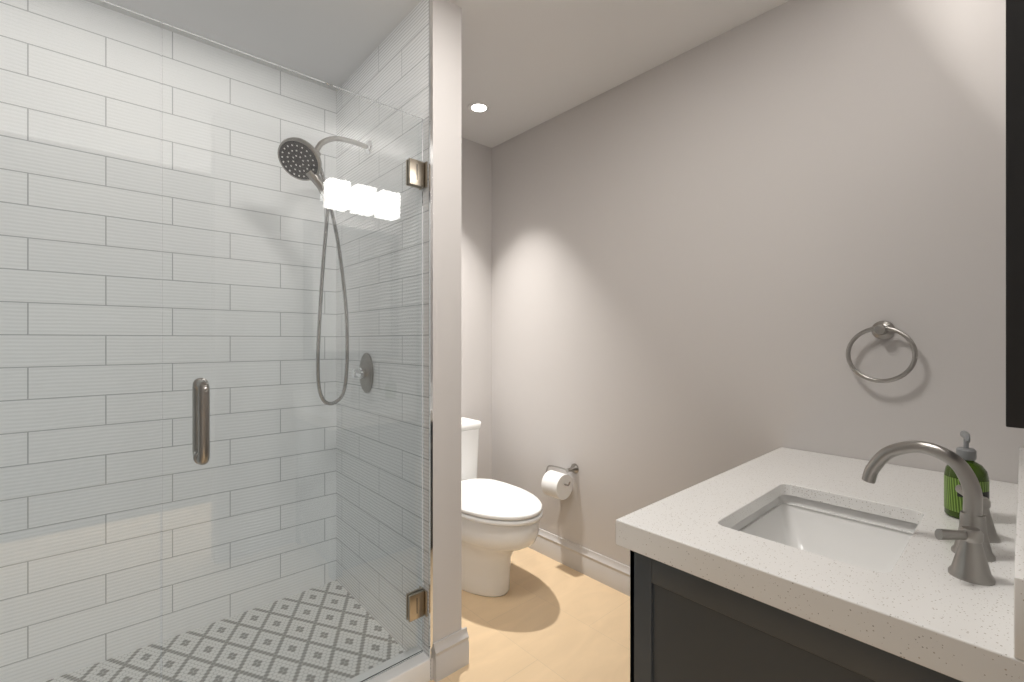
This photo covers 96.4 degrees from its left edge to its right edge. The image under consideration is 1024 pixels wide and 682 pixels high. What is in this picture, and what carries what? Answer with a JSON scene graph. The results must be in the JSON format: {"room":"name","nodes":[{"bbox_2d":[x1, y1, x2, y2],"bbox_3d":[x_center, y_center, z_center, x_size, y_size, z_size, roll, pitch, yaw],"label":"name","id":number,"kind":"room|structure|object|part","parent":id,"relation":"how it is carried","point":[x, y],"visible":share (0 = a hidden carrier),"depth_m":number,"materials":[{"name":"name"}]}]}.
{"room":"bathroom","nodes":[
{"label":"bathroom","id":0,"kind":"room"},
{"bbox_2d":[160,28,491,640],"bbox_3d":[-1.111,-0.020,2.146,2.764,2.440,0.120,0,0,-42],"label":"wall","id":1,"kind":"structure","parent":0,"point":[476,281],"depth_m":2.85,"materials":[{"name":"grey paint"}]},
{"bbox_2d":[340,0,460,680],"bbox_3d":[-0.532,-0.020,1.989,0.131,2.440,0.885,0,0,-42],"label":"wall","id":2,"kind":"structure","parent":0,"point":[392,70],"depth_m":1.66,"materials":[{"name":"grey paint"}]},
{"bbox_2d":[162,22,422,681],"bbox_3d":[-0.602,0.157,1.400,0.747,1.914,0.127,0,0,-42],"label":"shower door","id":3,"kind":"structure","parent":2,"relation":"attached to","point":[292,335],"depth_m":1.34,"materials":[{"name":"clear glass"}]},
{"bbox_2d":[194,378,207,388],"bbox_3d":[-0.815,0.113,1.199,0.032,0.032,0.006,0,0,-42],"label":"washer","id":4,"kind":"object","parent":3,"relation":"attached to","point":[197,380],"visible":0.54,"depth_m":1.19,"materials":[{"name":"silver metal"}]},
{"bbox_3d":[-0.797,0.210,1.180,0.024,0.222,0.059,0,0,-42],"label":"handle","id":5,"kind":"part","parent":3,"relation":"part of","materials":[{"name":"silver metal"}]},
{"bbox_2d":[363,651,422,681],"bbox_3d":[-0.602,1.117,1.400,0.747,0.006,0.008,0,0,-42],"label":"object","id":6,"kind":"structure","parent":3,"relation":"attached to","point":[391,667],"depth_m":1.57,"materials":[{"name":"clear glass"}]},
{"bbox_2d":[408,158,427,188],"bbox_3d":[-0.344,-0.595,1.631,0.066,0.090,0.056,0,0,-42],"label":"shower door hinge","id":7,"kind":"object","parent":3,"relation":"attached to","point":[422,181],"visible":0.81,"depth_m":1.62,"materials":[{"name":"silver metal"}]},
{"bbox_2d":[408,588,427,621],"bbox_3d":[-0.344,0.938,1.631,0.066,0.090,0.056,0,0,-42],"label":"shower door hinge","id":8,"kind":"object","parent":3,"relation":"attached to","point":[422,597],"visible":0.77,"depth_m":1.62,"materials":[{"name":"silver metal"}]},
{"bbox_2d":[429,0,432,658],"bbox_3d":[-0.286,-0.060,1.618,0.010,2.360,0.008,0,0,-42],"label":"trim","id":9,"kind":"structure","parent":2,"relation":"attached to","point":[430,329],"depth_m":1.61,"materials":[{"name":"silver metal"}]},
{"bbox_2d":[433,627,468,681],"bbox_3d":[-0.220,1.136,1.661,0.143,0.128,0.020,0,0,-42],"label":"baseboard","id":10,"kind":"structure","parent":2,"relation":"attached to","point":[451,654],"depth_m":1.65,"materials":[{"name":"grey paint"}]},
{"bbox_2d":[104,0,789,147],"bbox_3d":[0.082,-1.290,0.811,2.764,0.100,3.700,0,0,-42],"label":"ceiling","id":11,"kind":"structure","parent":0,"point":[526,65],"depth_m":1.86,"materials":[{"name":"white paint"}]},
{"bbox_2d":[467,102,490,113],"bbox_3d":[-0.176,-1.237,2.432,0.124,0.006,0.124,0,0,-42],"label":"recessed light","id":12,"kind":"object","parent":11,"relation":"in","point":[480,108],"visible":1,"depth_m":2.43,"materials":[{"name":"white paint"}]},
{"bbox_2d":[429,547,629,681],"bbox_3d":[0.082,1.250,0.811,2.764,0.100,3.700,0,0,-42],"label":"floor","id":13,"kind":"structure","parent":0,"point":[544,618],"depth_m":1.91,"materials":[{"name":"beige wood"}]},
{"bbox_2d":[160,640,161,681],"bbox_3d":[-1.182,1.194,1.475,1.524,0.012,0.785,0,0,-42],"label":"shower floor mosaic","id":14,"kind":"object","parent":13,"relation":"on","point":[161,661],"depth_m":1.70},
{"bbox_2d":[366,652,429,681],"bbox_3d":[-0.887,1.160,1.145,1.523,0.080,0.100,0,0,-42],"label":"shower curb","id":15,"kind":"object","parent":13,"relation":"on","point":[416,668],"visible":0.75,"depth_m":1.57,"materials":[{"name":"white stone"}]},
{"bbox_2d":[0,0,159,681],"bbox_3d":[-1.169,0.160,0.894,0.765,1.919,0.010,0,0,-42],"label":"panel","id":16,"kind":"object","parent":15,"relation":"on","point":[79,340],"visible":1,"depth_m":1.05,"materials":[{"name":"clear glass"}]},
{"bbox_2d":[461,417,542,596],"bbox_3d":[-0.184,0.830,2.321,0.426,0.741,0.843,0,0,-42],"label":"toilet","id":17,"kind":"object","parent":13,"relation":"on","point":[499,523],"visible":0.48,"depth_m":2.14,"materials":[{"name":"white ceramic"}]},
{"bbox_3d":[-0.394,0.478,2.556,0.426,0.039,0.214,0,0,-42],"label":"tank lid","id":18,"kind":"part","parent":17,"relation":"part of","materials":[{"name":"white ceramic"}]},
{"bbox_3d":[-0.168,1.003,2.303,0.408,0.394,0.773,0,0,-42],"label":"bowl","id":19,"kind":"part","parent":17,"relation":"part of","materials":[{"name":"white ceramic"}]},
{"bbox_3d":[-0.107,0.769,2.235,0.410,0.020,0.604,0,0,-42],"label":"seat lid","id":20,"kind":"part","parent":17,"relation":"part of","materials":[{"name":"white plastic"}]},
{"bbox_2d":[616,441,1023,681],"bbox_3d":[0.804,0.697,1.124,1.027,1.006,0.626,0,0,-42],"label":"bathroom vanity","id":21,"kind":"object","parent":13,"relation":"on","point":[782,564],"visible":1,"depth_m":0.85,"materials":[{"name":"grey stone"}]},
{"bbox_2d":[861,441,995,562],"bbox_3d":[0.797,0.292,0.886,0.058,0.196,0.193,0,0,-42],"label":"faucet","id":22,"kind":"object","parent":21,"relation":"on","point":[972,515],"depth_m":0.85,"materials":[{"name":"silver metal"}]},
{"bbox_2d":[934,525,995,585],"bbox_3d":[0.743,0.347,0.750,0.089,0.085,0.067,0,0,-42],"label":"handle","id":23,"kind":"object","parent":21,"relation":"on","point":[969,566],"depth_m":0.74,"materials":[{"name":"silver metal"}]},
{"bbox_2d":[944,430,989,518],"bbox_3d":[1.004,0.294,1.012,0.075,0.190,0.072,0,0,-42],"label":"soap dispenser","id":24,"kind":"object","parent":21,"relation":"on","point":[953,502],"visible":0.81,"depth_m":1.00,"materials":[{"name":"green"}]},
{"bbox_3d":[1.006,0.224,1.013,0.009,0.026,0.009,0,0,-42],"label":"stem","id":25,"kind":"part","parent":24,"relation":"part of","materials":[{"name":"grey"}]},
{"bbox_2d":[492,0,1023,566],"bbox_3d":[1.108,-0.020,1.648,0.120,2.440,3.580,0,0,-42],"label":"wall","id":26,"kind":"structure","parent":0,"point":[712,258],"depth_m":1.75,"materials":[{"name":"grey paint"}]},
{"bbox_2d":[541,463,578,499],"bbox_3d":[0.241,0.738,2.425,0.136,0.178,0.185,0,0,-42],"label":"paper holder","id":27,"kind":"object","parent":26,"relation":"attached to","point":[557,485],"visible":1,"depth_m":2.39,"materials":[{"name":"white paper"}]},
{"bbox_3d":[0.245,0.710,2.428,0.025,0.083,0.185,0,0,-42],"label":"arm","id":28,"kind":"part","parent":27,"relation":"part of"},
{"bbox_2d":[528,528,629,595],"bbox_3d":[0.422,1.136,2.309,0.020,0.128,1.680,0,0,-42],"label":"baseboard","id":29,"kind":"structure","parent":26,"relation":"attached to","point":[611,573],"depth_m":2.35,"materials":[{"name":"grey paint"}]},
{"bbox_2d":[846,321,917,382],"bbox_3d":[1.167,0.033,1.446,0.060,0.196,0.179,0,0,-42],"label":"towel ring","id":30,"kind":"object","parent":26,"relation":"attached to","point":[883,330],"visible":1,"depth_m":1.44,"materials":[{"name":"silver metal"}]},
{"bbox_3d":[0.911,-0.020,0.718,1.414,2.440,0.120,0,0,-42],"label":"wall","id":31,"kind":"structure","parent":0,"visible":0},
{"bbox_2d":[1006,0,1023,428],"bbox_3d":[0.900,-0.307,0.808,0.620,0.845,0.027,0,0,-42],"label":"mirror","id":32,"kind":"object","parent":31,"relation":"attached to","point":[1014,213],"visible":1,"depth_m":0.60,"materials":[{"name":"black"}]},
{"bbox_2d":[1013,447,1023,664],"bbox_3d":[1.006,0.340,0.898,1.027,0.100,0.019,0,0,-42],"label":"backsplash","id":33,"kind":"structure","parent":31,"relation":"attached to","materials":[{"name":"stone"}]}
]}

